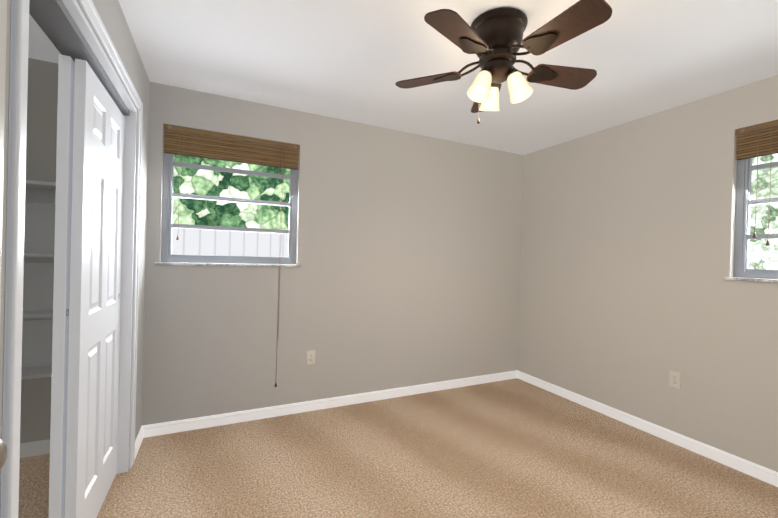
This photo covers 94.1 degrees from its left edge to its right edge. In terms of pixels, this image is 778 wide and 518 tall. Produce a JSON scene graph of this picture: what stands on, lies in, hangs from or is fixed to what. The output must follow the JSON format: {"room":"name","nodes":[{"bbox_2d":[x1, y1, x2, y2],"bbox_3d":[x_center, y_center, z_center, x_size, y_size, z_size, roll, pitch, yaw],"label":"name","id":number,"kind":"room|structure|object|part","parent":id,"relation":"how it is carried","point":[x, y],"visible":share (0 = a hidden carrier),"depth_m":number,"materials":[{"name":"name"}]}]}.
{"room":"empty bedroom","nodes":[
{"label":"empty bedroom","id":0,"kind":"room"},
{"bbox_2d":[20,58,57,443],"bbox_3d":[-1.364,0.026,0.731,0.670,2.440,3.812,1,0,-26],"label":"wall","id":1,"kind":"structure","parent":0,"point":[41,152],"depth_m":2.24,"materials":[{"name":"grey paint"}]},
{"bbox_2d":[20,439,49,457],"bbox_3d":[-1.646,1.192,1.377,0.570,0.082,2.042,1,0,-26],"label":"baseboard","id":2,"kind":"structure","parent":1,"relation":"attached to","point":[34,448],"depth_m":2.24,"materials":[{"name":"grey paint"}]},
{"bbox_2d":[21,180,55,379],"bbox_3d":[-2.015,0.140,2.201,0.564,1.180,0.198,1,0,-26],"label":"shelf unit","id":3,"kind":"object","parent":1,"relation":"attached to","point":[38,276],"visible":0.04,"depth_m":2.23,"materials":[{"name":"grey wood"}]},
{"bbox_2d":[0,0,149,514],"bbox_3d":[-0.932,0.037,0.772,0.145,2.440,3.712,1,0,-26],"label":"wall","id":4,"kind":"structure","parent":0,"point":[111,15],"depth_m":1.86,"materials":[{"name":"beige paint"}]},
{"bbox_2d":[0,0,6,468],"bbox_3d":[-0.540,0.240,0.327,0.106,2.030,0.785,1,0,-26],"label":"entry door","id":5,"kind":"structure","parent":4,"relation":"in","point":[3,27],"depth_m":0.66,"materials":[{"name":"paint"}]},
{"bbox_3d":[-0.624,0.302,0.540,0.071,0.064,0.064,1,0,-26],"label":"knob","id":6,"kind":"part","parent":5,"relation":"part of","materials":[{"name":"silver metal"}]},
{"bbox_2d":[48,54,74,517],"bbox_3d":[-1.436,0.214,1.720,0.035,2.025,0.682,1,0,-26],"label":"closet door","id":7,"kind":"structure","parent":4,"relation":"in","point":[62,260],"depth_m":1.42,"materials":[{"name":"grey paint"}]},
{"bbox_2d":[0,0,142,517],"bbox_3d":[-1.258,0.159,1.470,0.164,2.167,1.486,1,0,-26],"label":"trim","id":8,"kind":"structure","parent":4,"relation":"attached to","point":[15,258],"depth_m":0.88,"materials":[{"name":"grey paint"}]},
{"bbox_2d":[29,0,129,115],"bbox_3d":[-1.249,-0.822,1.456,0.105,0.029,1.308,1,0,-26],"label":"track rail","id":9,"kind":"object","parent":4,"relation":"attached to","point":[55,22],"visible":0.67,"depth_m":1.31,"materials":[{"name":"silver metal"}]},
{"bbox_2d":[65,58,124,517],"bbox_3d":[-1.398,0.215,1.748,0.035,2.025,0.682,1,0,-26],"label":"closet door","id":10,"kind":"structure","parent":4,"relation":"in","point":[95,287],"depth_m":1.61,"materials":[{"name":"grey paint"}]},
{"bbox_2d":[135,425,146,457],"bbox_3d":[-1.608,1.188,2.312,0.013,0.082,0.303,1,0,-26],"label":"baseboard","id":11,"kind":"structure","parent":4,"relation":"attached to","point":[142,434],"depth_m":2.38,"materials":[{"name":"white paint"}]},
{"bbox_2d":[142,82,522,425],"bbox_3d":[-0.134,0.045,3.321,3.785,2.440,0.200,1,0,-26],"label":"wall","id":12,"kind":"structure","parent":0,"point":[408,254],"depth_m":3.09,"materials":[{"name":"beige paint"}]},
{"bbox_2d":[155,262,300,266],"bbox_3d":[-1.171,0.044,2.727,1.000,0.019,0.066,1,0,-26],"label":"sill","id":13,"kind":"structure","parent":12,"relation":"attached to","point":[224,264],"depth_m":2.67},
{"bbox_2d":[161,130,298,263],"bbox_3d":[-1.184,-0.449,2.778,0.944,0.967,0.059,1,0,-26],"label":"window","id":14,"kind":"structure","parent":12,"relation":"in","point":[169,164],"depth_m":2.72,"materials":[{"name":"silver metal"}]},
{"bbox_2d":[164,124,299,386],"bbox_3d":[-1.171,0.037,2.727,0.936,1.933,0.050,1,0,-26],"label":"window blind","id":15,"kind":"object","parent":14,"relation":"attached to","point":[178,142],"visible":0.98,"depth_m":2.70,"materials":[{"name":"brown wood"}]},
{"bbox_3d":[-1.478,-0.538,2.553,0.007,0.742,0.003,1,0,-26],"label":"cord","id":16,"kind":"part","parent":15,"relation":"part of","materials":[{"name":"fabric"}]},
{"bbox_3d":[-0.867,0.042,2.856,0.007,1.872,0.003,1,0,-26],"label":"cord","id":17,"kind":"part","parent":15,"relation":"part of","materials":[{"name":"beige plastic"}]},
{"bbox_3d":[-0.855,-0.123,2.858,0.007,1.542,0.003,1,0,-26],"label":"cord","id":18,"kind":"part","parent":15,"relation":"part of","materials":[{"name":"beige plastic"}]},
{"bbox_2d":[306,350,314,364],"bbox_3d":[-0.642,0.811,2.978,0.070,0.115,0.007,1,0,-26],"label":"electrical outlet","id":19,"kind":"object","parent":12,"relation":"attached to","point":[310,357],"visible":1,"depth_m":2.98,"materials":[{"name":"white plastic"}]},
{"bbox_2d":[147,370,518,436],"bbox_3d":[-0.153,1.223,3.215,3.420,0.082,0.013,1,0,-26],"label":"baseboard","id":20,"kind":"structure","parent":12,"relation":"attached to","point":[164,428],"depth_m":2.98,"materials":[{"name":"white paint"}]},
{"bbox_2d":[18,378,777,517],"bbox_3d":[0.331,1.313,1.509,4.455,0.050,3.912,1,0,-26],"label":"floor","id":21,"kind":"structure","parent":0,"point":[514,448],"depth_m":2.20,"materials":[{"name":"carpet"}]},
{"bbox_2d":[28,0,777,154],"bbox_3d":[0.399,-1.201,1.496,4.455,0.100,3.912,1,0,-26],"label":"ceiling","id":22,"kind":"structure","parent":0,"point":[353,60],"depth_m":2.09,"materials":[{"name":"white paint"}]},
{"bbox_2d":[395,0,611,123],"bbox_3d":[0.551,-0.908,1.756,1.026,0.480,1.000,1,0,-26],"label":"ceiling fan","id":23,"kind":"object","parent":22,"relation":"hanging from","point":[493,40],"visible":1,"depth_m":1.69,"materials":[{"name":"brown wood"}]},
{"bbox_3d":[0.206,-0.951,1.927,0.294,0.037,0.319,1,0,-26],"label":"blade","id":24,"kind":"part","parent":23,"relation":"part of","materials":[{"name":"brown wood"}]},
{"bbox_3d":[0.313,-0.941,1.883,0.128,0.030,0.136,1,0,-26],"label":"plate","id":25,"kind":"part","parent":23,"relation":"part of","materials":[{"name":"brown metal"}]},
{"bbox_3d":[0.292,-0.946,1.513,0.347,0.037,0.231,1,0,-26],"label":"blade","id":26,"kind":"part","parent":23,"relation":"part of","materials":[{"name":"brown wood"}]},
{"bbox_3d":[0.396,-0.958,1.823,0.085,0.054,0.108,1,0,-26],"label":"arm","id":27,"kind":"part","parent":23,"relation":"part of"},
{"bbox_3d":[0.407,-0.961,1.850,0.086,0.054,0.106,1,0,-26],"label":"arm","id":28,"kind":"part","parent":23,"relation":"part of"},
{"bbox_3d":[0.357,-0.938,1.605,0.142,0.030,0.113,1,0,-26],"label":"plate","id":29,"kind":"part","parent":23,"relation":"part of","materials":[{"name":"brown metal"}]},
{"bbox_3d":[0.444,-0.834,1.729,0.109,0.118,0.109,24,-11,-24],"label":"lamp shade","id":30,"kind":"part","parent":23,"relation":"part of","materials":[{"name":"white glass"}]},
{"bbox_3d":[0.425,-0.960,1.684,0.124,0.054,0.060,1,0,-26],"label":"arm","id":31,"kind":"part","parent":23,"relation":"part of"},
{"bbox_2d":[480,68,491,75],"bbox_3d":[0.465,-0.894,1.741,0.064,0.024,0.064,24,-11,-24],"label":"socket","id":32,"kind":"object","parent":23,"relation":"attached to","point":[485,70],"depth_m":1.71,"materials":[{"name":"brown metal"}]},
{"bbox_3d":[0.573,-0.942,2.135,0.268,0.037,0.334,1,0,-26],"label":"blade","id":33,"kind":"part","parent":23,"relation":"part of","materials":[{"name":"brown wood"}]},
{"bbox_3d":[0.528,-0.833,1.878,0.109,0.118,0.109,-8,23,-24],"label":"lamp shade","id":34,"kind":"part","parent":23,"relation":"part of","materials":[{"name":"white glass"}]},
{"bbox_2d":[507,69,518,77],"bbox_3d":[0.596,-0.891,1.742,0.064,0.024,0.064,-12,-11,-27],"label":"socket","id":35,"kind":"object","parent":23,"relation":"attached to","point":[510,72],"depth_m":1.72,"materials":[{"name":"brown metal"}]},
{"bbox_3d":[0.583,-0.955,1.645,0.038,0.054,0.132,1,0,-26],"label":"arm","id":36,"kind":"part","parent":23,"relation":"part of"},
{"bbox_3d":[0.614,-0.829,1.731,0.109,0.118,0.109,-12,-11,-27],"label":"lamp shade","id":37,"kind":"part","parent":23,"relation":"part of","materials":[{"name":"white glass"}]},
{"bbox_3d":[0.624,-0.951,1.667,0.038,0.054,0.132,1,0,-26],"label":"arm","id":38,"kind":"part","parent":23,"relation":"part of"},
{"bbox_3d":[0.667,-0.951,1.826,0.127,0.054,0.057,1,0,-26],"label":"arm","id":39,"kind":"part","parent":23,"relation":"part of"},
{"bbox_3d":[0.674,-0.954,1.793,0.127,0.054,0.052,1,0,-26],"label":"arm","id":40,"kind":"part","parent":23,"relation":"part of"},
{"bbox_3d":[0.654,-0.930,1.555,0.114,0.030,0.140,1,0,-26],"label":"plate","id":41,"kind":"part","parent":23,"relation":"part of","materials":[{"name":"brown metal"}]},
{"bbox_3d":[0.776,-0.928,1.835,0.143,0.030,0.114,1,0,-26],"label":"plate","id":42,"kind":"part","parent":23,"relation":"part of","materials":[{"name":"brown metal"}]},
{"bbox_3d":[0.883,-0.932,1.847,0.351,0.037,0.198,1,0,-26],"label":"blade","id":43,"kind":"part","parent":23,"relation":"part of","materials":[{"name":"brown wood"}]},
{"bbox_3d":[0.712,-0.934,1.472,0.153,0.037,0.351,1,0,-26],"label":"blade","id":44,"kind":"part","parent":23,"relation":"part of","materials":[{"name":"brown wood"}]},
{"bbox_2d":[517,75,777,471],"bbox_3d":[2.326,0.117,2.330,0.200,2.440,3.712,1,0,-26],"label":"wall","id":45,"kind":"structure","parent":0,"point":[630,298],"depth_m":2.73,"materials":[{"name":"beige paint"}]},
{"bbox_2d":[518,371,777,486],"bbox_3d":[2.177,1.290,2.336,0.013,0.082,3.612,1,0,-26],"label":"baseboard","id":46,"kind":"structure","parent":45,"relation":"attached to","point":[760,472],"depth_m":2.64,"materials":[{"name":"white paint"}]},
{"bbox_2d":[669,370,680,388],"bbox_3d":[2.060,0.870,2.608,0.007,0.115,0.070,1,0,-26],"label":"electrical outlet","id":47,"kind":"object","parent":45,"relation":"attached to","point":[674,379],"visible":1,"depth_m":2.61,"materials":[{"name":"white plastic"}]},
{"bbox_2d":[723,277,777,282],"bbox_3d":[2.422,0.135,1.923,0.066,0.019,1.001,1,0,-26],"label":"sill","id":48,"kind":"structure","parent":45,"relation":"attached to","point":[752,279],"depth_m":2.23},
{"bbox_2d":[733,126,777,278],"bbox_3d":[2.489,-0.350,1.946,0.059,0.957,0.945,1,0,-26],"label":"window","id":49,"kind":"structure","parent":45,"relation":"in","point":[744,203],"depth_m":2.32,"materials":[{"name":"silver metal"}]},
{"bbox_2d":[735,120,777,245],"bbox_3d":[2.439,-0.452,1.921,0.051,0.753,0.937,1,0,-26],"label":"window blind","id":50,"kind":"object","parent":49,"relation":"attached to","point":[758,143],"visible":1,"depth_m":2.23,"materials":[{"name":"brown wood"}]},
{"bbox_3d":[2.272,-0.485,2.234,0.003,0.642,0.007,1,0,-26],"label":"cord","id":51,"kind":"part","parent":50,"relation":"part of","materials":[{"name":"fabric"}]},
{"bbox_3d":[2.297,-0.459,2.180,0.003,0.692,0.007,1,0,-26],"label":"cord","id":52,"kind":"part","parent":50,"relation":"part of","materials":[{"name":"fabric"}]},
{"label":"outside","id":53,"kind":"structure","parent":0,"visible":0},
{"bbox_2d":[172,154,289,229],"bbox_3d":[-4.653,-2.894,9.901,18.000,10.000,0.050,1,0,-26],"label":"tree foliage","id":54,"kind":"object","parent":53,"point":[214,212],"depth_m":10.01,"materials":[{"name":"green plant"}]},
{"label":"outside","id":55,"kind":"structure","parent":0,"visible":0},
{"bbox_2d":[172,228,287,256],"bbox_3d":[-3.594,0.526,7.218,14.000,2.250,0.060,1,0,-34],"label":"fence","id":56,"kind":"object","parent":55,"point":[218,242],"depth_m":7.37,"materials":[{"name":"white wood"}]},
{"bbox_2d":[749,153,777,269],"bbox_3d":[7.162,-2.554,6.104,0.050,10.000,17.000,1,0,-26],"label":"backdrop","id":57,"kind":"structure","parent":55,"point":[762,256],"depth_m":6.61,"materials":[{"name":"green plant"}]}
]}

